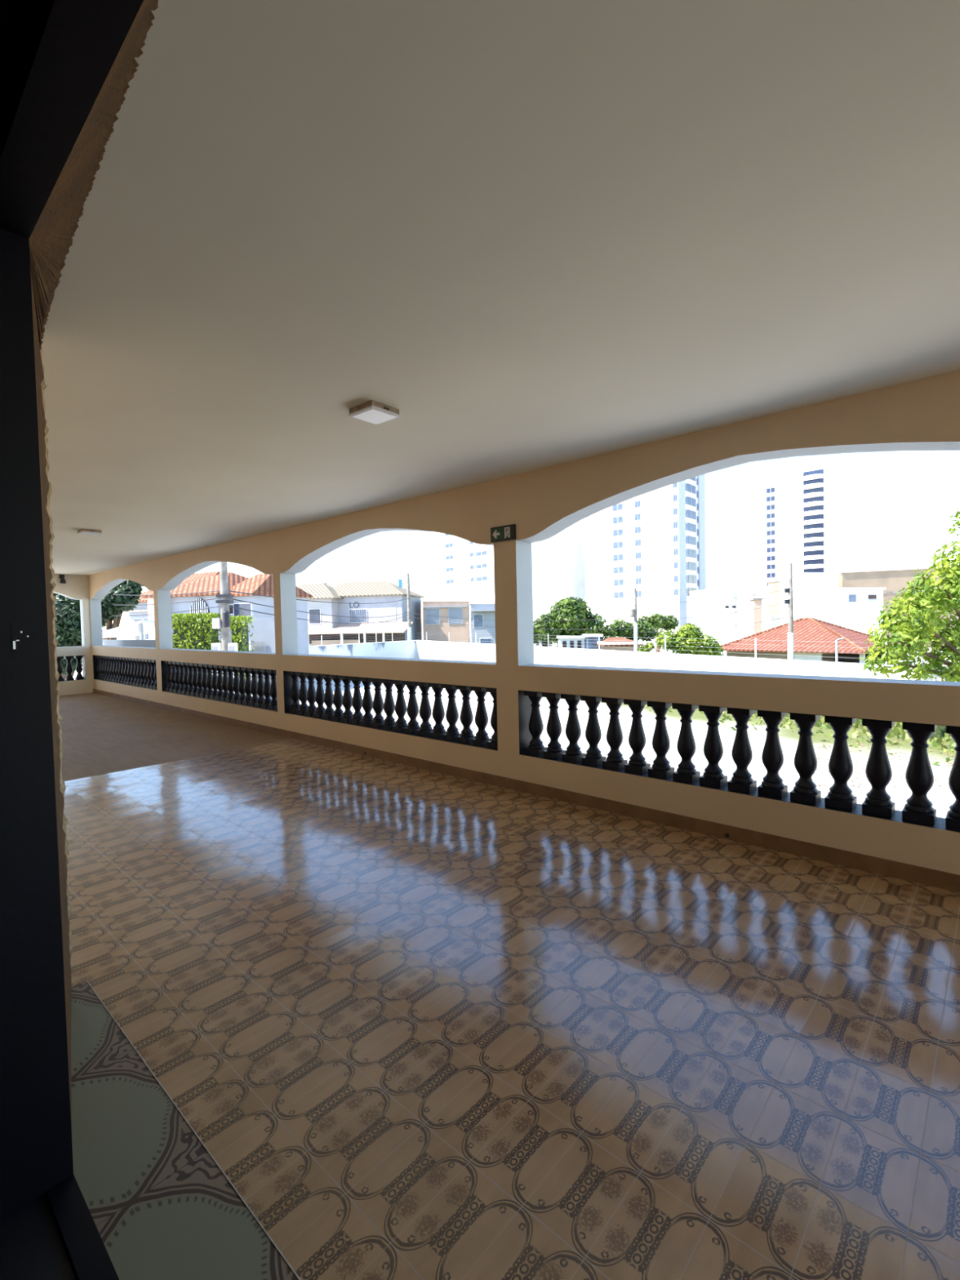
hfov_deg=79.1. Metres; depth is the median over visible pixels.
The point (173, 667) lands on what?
baluster
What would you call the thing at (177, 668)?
baluster
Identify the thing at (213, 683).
baluster
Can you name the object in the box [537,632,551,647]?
kiosk
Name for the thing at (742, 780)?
baluster
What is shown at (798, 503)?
apartment tower
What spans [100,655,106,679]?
baluster
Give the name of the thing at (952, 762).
fallen leaves
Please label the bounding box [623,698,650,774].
baluster
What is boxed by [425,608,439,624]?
window
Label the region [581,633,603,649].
shed
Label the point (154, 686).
baluster
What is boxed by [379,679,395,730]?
baluster
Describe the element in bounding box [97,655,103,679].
baluster
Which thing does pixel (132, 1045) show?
trim
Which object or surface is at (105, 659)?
baluster
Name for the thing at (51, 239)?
trim
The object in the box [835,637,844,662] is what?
post
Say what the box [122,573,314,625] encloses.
building
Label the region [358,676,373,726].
baluster
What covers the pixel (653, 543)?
apartment tower
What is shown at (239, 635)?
clipped hedge
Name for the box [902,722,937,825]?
baluster
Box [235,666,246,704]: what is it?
baluster
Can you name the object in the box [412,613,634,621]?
overhead cable
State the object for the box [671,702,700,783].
baluster
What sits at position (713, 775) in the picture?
baluster
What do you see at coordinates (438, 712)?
baluster
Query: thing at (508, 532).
exit sign
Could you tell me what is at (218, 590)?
overhead cable
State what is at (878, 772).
baluster
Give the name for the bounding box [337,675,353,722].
baluster
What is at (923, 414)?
wall
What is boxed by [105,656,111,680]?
baluster
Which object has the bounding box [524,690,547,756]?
baluster
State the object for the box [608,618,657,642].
shade tree
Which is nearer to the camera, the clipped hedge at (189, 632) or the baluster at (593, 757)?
the baluster at (593, 757)
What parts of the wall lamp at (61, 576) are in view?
lamp shade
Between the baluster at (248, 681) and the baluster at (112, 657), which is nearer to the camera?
the baluster at (248, 681)
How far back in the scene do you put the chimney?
51.73 m
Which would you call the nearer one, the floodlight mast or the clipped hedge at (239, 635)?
the clipped hedge at (239, 635)
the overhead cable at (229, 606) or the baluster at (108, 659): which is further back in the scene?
the overhead cable at (229, 606)
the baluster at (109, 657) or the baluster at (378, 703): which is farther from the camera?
the baluster at (109, 657)
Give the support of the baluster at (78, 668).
in the wall at (76, 587)
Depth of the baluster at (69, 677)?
14.37 m
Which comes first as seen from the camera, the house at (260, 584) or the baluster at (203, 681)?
the baluster at (203, 681)
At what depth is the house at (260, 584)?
34.12 m
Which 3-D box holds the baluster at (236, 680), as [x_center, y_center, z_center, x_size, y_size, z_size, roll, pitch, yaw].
[-4.022,0.728,9.611,0.154,0.610,0.154,1,3,42]
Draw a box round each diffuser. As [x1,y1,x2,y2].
[79,532,100,535]
[351,408,396,424]
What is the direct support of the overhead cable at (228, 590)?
attached to the utility pole at (223, 623)
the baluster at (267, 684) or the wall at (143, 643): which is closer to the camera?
the baluster at (267, 684)
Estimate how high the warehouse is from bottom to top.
8.752 m
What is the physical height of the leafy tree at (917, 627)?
8.057 m
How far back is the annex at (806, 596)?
60.09 m
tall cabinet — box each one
[211,643,221,675]
[227,643,237,692]
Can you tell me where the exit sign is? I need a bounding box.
[490,524,515,542]
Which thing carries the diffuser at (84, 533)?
attached to the ceiling light at (85, 531)
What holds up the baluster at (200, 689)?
in the wall at (923, 414)
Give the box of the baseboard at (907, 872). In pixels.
[93,688,959,893]
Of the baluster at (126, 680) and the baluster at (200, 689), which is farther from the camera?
the baluster at (126, 680)
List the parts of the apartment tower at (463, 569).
pane, pane, pane, pane, pane, pane, pane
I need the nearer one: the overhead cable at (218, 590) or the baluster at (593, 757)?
the baluster at (593, 757)
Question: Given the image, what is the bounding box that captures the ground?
[73,622,959,817]
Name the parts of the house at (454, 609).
pane, pane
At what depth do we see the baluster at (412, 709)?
6.62 m
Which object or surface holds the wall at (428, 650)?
on the ground
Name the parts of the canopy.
post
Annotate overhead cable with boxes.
[106,605,220,616]
[110,590,220,595]
[114,597,220,605]
[228,590,408,604]
[228,597,407,617]
[229,605,408,623]
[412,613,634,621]
[412,617,633,630]
[636,603,782,619]
[640,616,787,632]
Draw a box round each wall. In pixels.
[0,0,31,102]
[40,346,71,977]
[53,573,93,695]
[88,369,959,875]
[102,640,155,647]
[249,617,275,699]
[308,640,416,658]
[415,640,953,681]
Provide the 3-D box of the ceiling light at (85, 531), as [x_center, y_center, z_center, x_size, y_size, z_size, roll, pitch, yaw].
[-5.307,-1.468,7.900,0.230,0.048,0.228,0,3,41]
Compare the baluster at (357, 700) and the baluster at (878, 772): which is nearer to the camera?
the baluster at (878, 772)
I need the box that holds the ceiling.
[41,0,959,575]
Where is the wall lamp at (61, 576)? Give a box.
[58,574,66,583]
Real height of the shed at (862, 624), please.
3.818 m
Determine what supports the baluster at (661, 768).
in the wall at (923, 414)
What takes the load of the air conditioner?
attached to the annex at (835, 601)
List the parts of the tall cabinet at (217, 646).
cabinet door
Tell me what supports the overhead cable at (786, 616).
attached to the utility pole at (633, 612)
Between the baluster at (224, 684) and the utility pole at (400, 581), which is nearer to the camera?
the baluster at (224, 684)
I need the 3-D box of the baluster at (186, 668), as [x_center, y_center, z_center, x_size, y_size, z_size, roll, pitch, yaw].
[-5.543,0.713,10.991,0.154,0.610,0.154,1,3,42]
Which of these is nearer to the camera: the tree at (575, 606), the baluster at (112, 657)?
the baluster at (112, 657)
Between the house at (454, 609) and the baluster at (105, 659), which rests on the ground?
the house at (454, 609)
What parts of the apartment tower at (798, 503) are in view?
pane, pane, pane, pane, pane, pane, pane, pane, pane, pane, pane, pane, pane, pane, pane, pane, pane, pane, pane, pane, pane, pane, pane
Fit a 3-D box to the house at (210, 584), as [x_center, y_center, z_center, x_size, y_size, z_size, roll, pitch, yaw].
[-16.031,-0.607,36.873,5.575,7.415,8.450,-1,2,19]
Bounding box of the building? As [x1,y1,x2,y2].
[688,589,768,638]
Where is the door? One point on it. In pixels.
(67, 50)
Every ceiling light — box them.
[77,528,102,535]
[348,400,399,425]
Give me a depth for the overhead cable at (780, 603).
34.73 m
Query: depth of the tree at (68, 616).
23.59 m
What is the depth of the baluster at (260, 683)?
9.01 m
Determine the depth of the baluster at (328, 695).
7.75 m
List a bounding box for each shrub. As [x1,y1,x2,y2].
[637,642,656,652]
[654,622,724,656]
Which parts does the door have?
strike plate, sill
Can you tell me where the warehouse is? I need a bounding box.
[766,566,959,647]
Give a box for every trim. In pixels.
[29,0,158,1128]
[85,980,301,1279]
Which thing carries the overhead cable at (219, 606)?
attached to the utility pole at (223, 623)
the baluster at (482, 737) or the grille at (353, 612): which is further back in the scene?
the grille at (353, 612)
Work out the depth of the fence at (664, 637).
29.67 m
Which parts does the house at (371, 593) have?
pane, pane, pane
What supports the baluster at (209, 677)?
in the wall at (923, 414)
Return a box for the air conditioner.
[863,594,876,601]
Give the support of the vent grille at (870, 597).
attached to the air conditioner
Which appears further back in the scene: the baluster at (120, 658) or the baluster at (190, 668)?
the baluster at (120, 658)
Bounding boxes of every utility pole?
[212,561,233,692]
[398,573,411,639]
[629,587,638,651]
[784,563,793,659]
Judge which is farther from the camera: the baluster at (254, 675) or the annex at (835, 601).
the annex at (835, 601)
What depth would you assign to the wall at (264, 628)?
24.02 m
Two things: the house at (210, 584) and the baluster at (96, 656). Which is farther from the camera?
the house at (210, 584)
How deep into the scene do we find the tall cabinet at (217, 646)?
19.18 m
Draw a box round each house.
[124,571,219,639]
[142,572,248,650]
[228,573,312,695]
[297,581,425,645]
[421,600,470,642]
[469,602,495,644]
[722,617,899,665]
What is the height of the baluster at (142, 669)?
0.610 m
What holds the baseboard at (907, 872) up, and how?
attached to the wall at (923, 414)
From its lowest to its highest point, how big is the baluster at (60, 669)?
0.610 m
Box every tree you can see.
[53,592,82,679]
[101,579,144,639]
[533,596,614,645]
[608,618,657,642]
[637,612,679,653]
[859,504,959,681]
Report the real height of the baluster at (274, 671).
0.610 m
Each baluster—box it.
[56,656,64,681]
[64,655,74,680]
[74,655,84,679]
[95,655,101,679]
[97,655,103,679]
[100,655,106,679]
[102,656,109,680]
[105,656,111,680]
[107,656,114,681]
[111,656,117,682]
[113,657,119,682]
[115,657,123,683]
[119,657,125,683]
[122,657,128,684]
[124,657,132,684]
[128,657,135,684]
[131,657,138,685]
[134,658,142,686]
[137,658,145,686]
[141,658,148,687]
[144,659,151,688]
[147,659,155,688]
[151,659,156,688]
[164,661,172,691]
[168,661,176,692]
[172,662,180,693]
[176,662,185,693]
[180,662,189,694]
[184,662,194,695]
[189,662,198,696]
[193,663,203,697]
[198,663,208,697]
[203,664,213,698]
[208,664,217,699]
[213,665,223,700]
[218,665,229,701]
[223,666,234,702]
[229,666,239,702]
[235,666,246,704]
[240,667,252,705]
[247,667,258,706]
[253,668,264,707]
[259,668,271,708]
[266,669,277,710]
[273,670,277,711]
[287,671,300,713]
[294,671,308,715]
[302,672,316,716]
[311,673,325,717]
[320,674,334,719]
[328,674,343,720]
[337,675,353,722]
[347,675,363,724]
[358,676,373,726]
[368,677,384,728]
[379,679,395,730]
[391,680,407,732]
[402,680,420,734]
[414,681,432,736]
[427,683,446,738]
[441,684,461,741]
[455,684,475,743]
[470,686,491,746]
[485,687,497,749]
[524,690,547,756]
[542,692,565,759]
[560,693,585,763]
[580,695,605,766]
[601,697,627,770]
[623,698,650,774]
[647,701,675,778]
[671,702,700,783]
[698,705,727,787]
[727,707,756,793]
[757,710,787,799]
[789,712,821,804]
[824,715,857,811]
[862,719,895,817]
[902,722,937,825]
[945,725,959,830]
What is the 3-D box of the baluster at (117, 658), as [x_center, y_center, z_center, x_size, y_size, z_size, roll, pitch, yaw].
[-8.341,0.687,13.529,0.154,0.610,0.154,1,3,42]
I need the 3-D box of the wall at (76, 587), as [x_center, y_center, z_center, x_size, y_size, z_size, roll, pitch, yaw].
[-11.169,-0.071,13.321,0.245,2.955,3.795,1,3,42]
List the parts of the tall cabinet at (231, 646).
cabinet door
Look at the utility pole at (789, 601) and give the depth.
31.50 m
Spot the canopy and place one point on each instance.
(137, 629)
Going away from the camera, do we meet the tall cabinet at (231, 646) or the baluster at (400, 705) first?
the baluster at (400, 705)
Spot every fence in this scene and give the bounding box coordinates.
[309,631,414,644]
[417,631,951,665]
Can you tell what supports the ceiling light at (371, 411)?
attached to the ceiling
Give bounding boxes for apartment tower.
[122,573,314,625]
[431,518,585,637]
[586,474,706,635]
[760,462,836,589]
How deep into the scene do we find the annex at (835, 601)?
55.06 m
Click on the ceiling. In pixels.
(537, 234)
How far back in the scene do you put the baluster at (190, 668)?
10.81 m
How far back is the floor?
2.26 m
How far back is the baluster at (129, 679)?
13.06 m
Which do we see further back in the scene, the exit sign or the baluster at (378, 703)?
the baluster at (378, 703)
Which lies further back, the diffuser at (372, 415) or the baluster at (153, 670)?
the baluster at (153, 670)
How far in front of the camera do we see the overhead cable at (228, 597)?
29.51 m
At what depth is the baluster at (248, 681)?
9.29 m
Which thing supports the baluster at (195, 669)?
in the wall at (923, 414)
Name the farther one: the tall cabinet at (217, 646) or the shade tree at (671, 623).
the shade tree at (671, 623)
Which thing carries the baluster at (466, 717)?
in the wall at (923, 414)
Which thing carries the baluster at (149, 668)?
in the wall at (923, 414)
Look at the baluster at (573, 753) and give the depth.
5.16 m
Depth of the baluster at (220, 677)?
9.98 m
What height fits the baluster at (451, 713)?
0.610 m
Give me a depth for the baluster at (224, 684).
9.84 m
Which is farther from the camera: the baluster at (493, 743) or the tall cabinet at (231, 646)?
the tall cabinet at (231, 646)
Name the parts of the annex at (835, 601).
pane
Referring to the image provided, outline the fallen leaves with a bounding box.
[812,738,955,786]
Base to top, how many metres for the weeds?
0.368 m
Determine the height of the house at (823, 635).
3.657 m
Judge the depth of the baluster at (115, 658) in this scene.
13.62 m
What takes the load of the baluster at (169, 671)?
in the wall at (923, 414)
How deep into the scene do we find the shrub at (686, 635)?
34.51 m
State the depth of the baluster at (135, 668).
12.79 m
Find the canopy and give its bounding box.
[102,620,174,639]
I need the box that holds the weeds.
[433,658,955,765]
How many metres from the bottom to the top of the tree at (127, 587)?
6.352 m
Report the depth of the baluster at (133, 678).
12.92 m
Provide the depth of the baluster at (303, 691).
8.18 m
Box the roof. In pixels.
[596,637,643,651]
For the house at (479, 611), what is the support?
on the ground
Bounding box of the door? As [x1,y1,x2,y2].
[0,0,143,1279]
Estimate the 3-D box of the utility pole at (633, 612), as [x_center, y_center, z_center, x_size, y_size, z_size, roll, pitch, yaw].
[10.088,-0.458,38.102,0.512,5.883,0.342,-1,2,0]
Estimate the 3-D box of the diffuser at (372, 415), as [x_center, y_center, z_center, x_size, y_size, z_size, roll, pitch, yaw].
[-0.662,-1.401,3.647,0.196,0.004,0.196,0,3,40]
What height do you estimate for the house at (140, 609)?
7.814 m
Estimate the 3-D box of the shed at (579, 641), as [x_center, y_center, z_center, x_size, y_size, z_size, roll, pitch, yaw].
[7.179,0.957,46.038,2.220,2.635,2.300,-1,2,0]
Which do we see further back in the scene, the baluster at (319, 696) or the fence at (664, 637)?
the fence at (664, 637)
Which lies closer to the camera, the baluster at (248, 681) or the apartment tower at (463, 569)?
the baluster at (248, 681)
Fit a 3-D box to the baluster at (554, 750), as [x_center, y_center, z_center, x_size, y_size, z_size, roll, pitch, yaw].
[0.681,0.771,5.344,0.154,0.610,0.154,1,3,42]
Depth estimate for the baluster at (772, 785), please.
4.05 m
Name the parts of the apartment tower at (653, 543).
pane, pane, pane, pane, pane, pane, pane, pane, pane, pane, pane, pane, pane, pane, pane, pane, pane, pane, pane, pane, pane, pane, pane, pane, pane, pane, pane, pane, pane, pane, pane, pane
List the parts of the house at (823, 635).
render panel, carport post, carport post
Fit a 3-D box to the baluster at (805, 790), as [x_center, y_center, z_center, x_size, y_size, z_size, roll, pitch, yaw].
[2.214,0.786,3.953,0.154,0.610,0.154,1,3,42]
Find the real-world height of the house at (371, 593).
8.991 m
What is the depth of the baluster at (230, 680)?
9.70 m
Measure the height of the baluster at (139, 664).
0.610 m
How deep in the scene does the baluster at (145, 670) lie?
12.37 m
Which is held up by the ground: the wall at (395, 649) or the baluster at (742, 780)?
the wall at (395, 649)
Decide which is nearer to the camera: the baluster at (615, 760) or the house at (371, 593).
the baluster at (615, 760)
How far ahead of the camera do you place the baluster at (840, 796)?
3.77 m
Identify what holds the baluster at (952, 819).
in the wall at (923, 414)
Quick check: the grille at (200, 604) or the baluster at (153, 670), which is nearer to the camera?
the baluster at (153, 670)
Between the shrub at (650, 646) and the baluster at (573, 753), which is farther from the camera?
the shrub at (650, 646)
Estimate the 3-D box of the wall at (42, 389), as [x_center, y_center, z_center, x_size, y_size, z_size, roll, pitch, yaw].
[-3.744,0.087,3.985,23.300,2.955,0.460,1,3,42]
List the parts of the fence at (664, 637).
post, post, post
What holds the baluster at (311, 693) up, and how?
in the wall at (923, 414)
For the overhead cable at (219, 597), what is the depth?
22.00 m
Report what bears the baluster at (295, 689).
in the wall at (923, 414)
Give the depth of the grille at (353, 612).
66.93 m
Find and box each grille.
[190,598,207,613]
[349,608,366,622]
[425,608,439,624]
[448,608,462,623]
[868,595,875,599]
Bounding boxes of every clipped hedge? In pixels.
[171,612,222,675]
[229,614,255,695]
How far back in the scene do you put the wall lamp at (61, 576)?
14.11 m
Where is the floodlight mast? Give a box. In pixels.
[724,605,735,642]
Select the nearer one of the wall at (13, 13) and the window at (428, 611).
the wall at (13, 13)
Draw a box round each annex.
[777,572,840,615]
[818,587,885,637]
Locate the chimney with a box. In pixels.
[748,598,763,635]
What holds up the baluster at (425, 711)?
in the wall at (923, 414)
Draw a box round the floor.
[0,692,959,1279]
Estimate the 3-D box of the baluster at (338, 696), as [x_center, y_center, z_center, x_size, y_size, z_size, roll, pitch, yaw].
[-1.870,0.748,7.658,0.154,0.610,0.154,1,3,42]
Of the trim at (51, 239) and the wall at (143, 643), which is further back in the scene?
the wall at (143, 643)
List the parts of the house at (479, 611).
pane, pane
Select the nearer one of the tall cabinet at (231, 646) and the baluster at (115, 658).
the baluster at (115, 658)
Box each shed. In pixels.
[555,635,586,648]
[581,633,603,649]
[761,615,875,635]
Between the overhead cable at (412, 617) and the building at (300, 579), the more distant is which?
the building at (300, 579)
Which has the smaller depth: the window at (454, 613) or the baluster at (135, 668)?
the baluster at (135, 668)
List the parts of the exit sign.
arrow panel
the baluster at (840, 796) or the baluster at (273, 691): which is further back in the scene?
the baluster at (273, 691)
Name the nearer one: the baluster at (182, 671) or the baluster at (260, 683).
the baluster at (260, 683)
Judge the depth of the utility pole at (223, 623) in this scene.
19.95 m
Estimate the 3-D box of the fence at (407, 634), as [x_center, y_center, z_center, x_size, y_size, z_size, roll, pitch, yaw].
[-12.170,-0.103,54.526,0.061,0.900,16.523,0,3,40]

